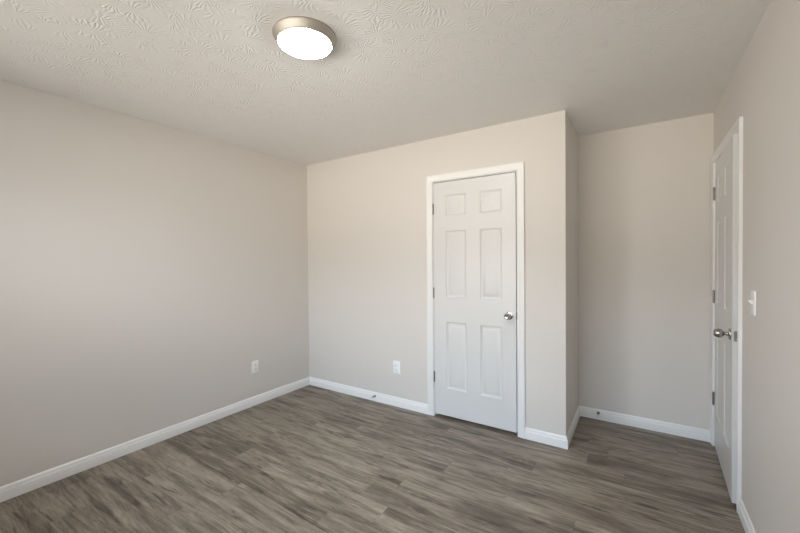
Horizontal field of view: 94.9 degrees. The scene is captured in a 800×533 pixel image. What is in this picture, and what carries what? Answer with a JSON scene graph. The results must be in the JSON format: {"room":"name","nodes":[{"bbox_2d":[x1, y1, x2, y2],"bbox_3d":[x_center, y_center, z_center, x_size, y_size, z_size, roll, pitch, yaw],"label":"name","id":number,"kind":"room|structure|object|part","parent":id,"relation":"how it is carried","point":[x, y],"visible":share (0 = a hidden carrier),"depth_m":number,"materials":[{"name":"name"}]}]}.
{"room":"empty bedroom","nodes":[
{"label":"empty bedroom","id":0,"kind":"room"},
{"bbox_2d":[0,79,308,486],"bbox_3d":[-1.776,0.120,3.045,0.115,2.440,4.154,0,1,33],"label":"wall","id":1,"kind":"structure","parent":0,"point":[146,266],"depth_m":2.66,"materials":[{"name":"white paint"}]},
{"bbox_2d":[0,377,308,502],"bbox_3d":[-1.895,1.303,2.745,0.014,0.085,3.250,0,1,33],"label":"baseboard","id":2,"kind":"structure","parent":1,"relation":"attached to","point":[30,483],"depth_m":2.65,"materials":[{"name":"white paint"}]},
{"bbox_2d":[251,360,258,373],"bbox_3d":[-1.390,0.964,3.525,0.008,0.118,0.075,0,1,33],"label":"wall outlet","id":3,"kind":"object","parent":1,"relation":"attached to","point":[255,364],"visible":1,"depth_m":3.52,"materials":[{"name":"white plastic"}]},
{"bbox_2d":[0,385,744,532],"bbox_3d":[0.488,1.374,2.079,4.965,0.080,4.965,0,1,33],"label":"floor","id":4,"kind":"structure","parent":0,"point":[309,458],"depth_m":2.28,"materials":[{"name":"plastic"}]},
{"bbox_2d":[0,0,770,164],"bbox_3d":[0.466,-1.155,2.042,4.965,0.100,4.965,0,1,33],"label":"ceiling","id":5,"kind":"structure","parent":0,"point":[397,72],"depth_m":1.98,"materials":[{"name":"white paint"}]},
{"bbox_2d":[272,16,336,58],"bbox_3d":[-0.451,-1.062,1.743,0.296,0.060,0.296,0,1,33],"label":"ceiling light","id":6,"kind":"object","parent":5,"relation":"attached to","point":[303,37],"visible":1,"depth_m":1.68,"materials":[{"name":"white glass"}]},
{"bbox_2d":[278,28,330,58],"bbox_3d":[-0.450,-1.051,1.743,0.245,0.038,0.245,0,1,33],"label":"diffuser","id":7,"kind":"object","parent":6,"relation":"attached to","point":[303,43],"depth_m":1.70,"materials":[{"name":"white glass"}]},
{"bbox_2d":[307,110,568,435],"bbox_3d":[0.117,0.098,3.418,2.648,2.440,0.115,0,1,33],"label":"wall","id":8,"kind":"structure","parent":0,"point":[366,212],"depth_m":3.38,"materials":[{"name":"white paint"}]},
{"bbox_2d":[309,377,427,413],"bbox_3d":[-0.383,1.276,3.691,1.515,0.085,0.014,0,1,33],"label":"baseboard","id":9,"kind":"structure","parent":8,"relation":"attached to","point":[362,393],"depth_m":3.62,"materials":[{"name":"white paint"}]},
{"bbox_2d":[393,360,399,373],"bbox_3d":[-0.034,0.950,3.460,0.075,0.118,0.008,0,1,33],"label":"wall outlet","id":10,"kind":"object","parent":8,"relation":"attached to","point":[396,364],"visible":1,"depth_m":3.46,"materials":[{"name":"white plastic"}]},
{"bbox_2d":[432,172,517,432],"bbox_3d":[0.608,0.284,3.055,0.725,2.022,0.179,0,1,33],"label":"door","id":11,"kind":"structure","parent":8,"relation":"in","point":[475,287],"depth_m":3.02,"materials":[{"name":"white paint"}]},
{"bbox_3d":[0.835,0.386,2.845,0.064,0.064,0.072,0,1,33],"label":"knob","id":12,"kind":"part","parent":11,"relation":"part of","materials":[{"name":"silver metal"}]},
{"bbox_2d":[426,161,524,438],"bbox_3d":[0.628,0.261,3.078,0.846,2.116,0.132,0,1,33],"label":"door frame","id":13,"kind":"structure","parent":8,"relation":"attached to","point":[518,167],"depth_m":2.86,"materials":[{"name":"white paint"}]},
{"bbox_2d":[525,427,567,449],"bbox_3d":[1.087,1.277,2.733,0.301,0.085,0.014,0,1,33],"label":"baseboard","id":14,"kind":"structure","parent":8,"relation":"attached to","point":[548,438],"depth_m":2.72,"materials":[{"name":"white paint"}]},
{"bbox_2d":[568,117,578,427],"bbox_3d":[1.362,0.093,3.008,0.115,2.440,0.559,0,1,33],"label":"wall","id":15,"kind":"structure","parent":0,"point":[573,234],"depth_m":2.96,"materials":[{"name":"white paint"}]},
{"bbox_2d":[566,406,579,447],"bbox_3d":[1.391,1.271,2.936,0.014,0.085,0.688,0,1,33],"label":"baseboard","id":16,"kind":"structure","parent":15,"relation":"attached to","point":[574,423],"depth_m":2.88,"materials":[{"name":"white paint"}]},
{"bbox_2d":[578,113,713,429],"bbox_3d":[0.862,0.086,3.736,3.551,2.440,0.115,0,1,33],"label":"wall","id":17,"kind":"structure","parent":0,"point":[644,191],"depth_m":2.94,"materials":[{"name":"white paint"}]},
{"bbox_2d":[579,406,709,441],"bbox_3d":[1.947,1.266,2.976,0.902,0.085,0.014,0,1,33],"label":"baseboard","id":18,"kind":"structure","parent":17,"relation":"attached to","point":[624,419],"depth_m":2.94,"materials":[{"name":"white paint"}]},
{"bbox_2d":[713,0,799,532],"bbox_3d":[1.327,0.121,1.092,0.115,2.440,4.039,0,1,33],"label":"wall","id":19,"kind":"structure","parent":0,"point":[763,89],"depth_m":1.53,"materials":[{"name":"white paint"}]},
{"bbox_2d":[712,133,737,503],"bbox_3d":[2.072,0.286,2.333,0.179,2.036,0.787,0,1,35],"label":"door","id":20,"kind":"structure","parent":19,"relation":"in","point":[725,191],"depth_m":2.20,"materials":[{"name":"white paint"}]},
{"bbox_3d":[1.845,0.383,2.103,0.072,0.064,0.064,0,1,35],"label":"knob","id":21,"kind":"part","parent":20,"relation":"part of","materials":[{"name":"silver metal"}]},
{"bbox_2d":[710,116,742,512],"bbox_3d":[2.106,0.259,2.303,0.132,2.116,0.913,0,1,33],"label":"door frame","id":22,"kind":"structure","parent":19,"relation":"attached to","point":[737,127],"depth_m":1.97,"materials":[{"name":"white paint"}]},
{"bbox_2d":[738,498,755,532],"bbox_3d":[1.000,1.307,0.709,0.014,0.085,3.000,0,1,33],"label":"baseboard","id":23,"kind":"structure","parent":19,"relation":"attached to","point":[744,517],"depth_m":1.85,"materials":[{"name":"white paint"}]},
{"bbox_2d":[748,290,755,315],"bbox_3d":[1.679,0.173,1.756,0.020,0.117,0.074,0,1,33],"label":"light switch","id":24,"kind":"object","parent":19,"relation":"attached to","point":[752,300],"visible":1,"depth_m":1.75,"materials":[{"name":"white plastic"}]}
]}

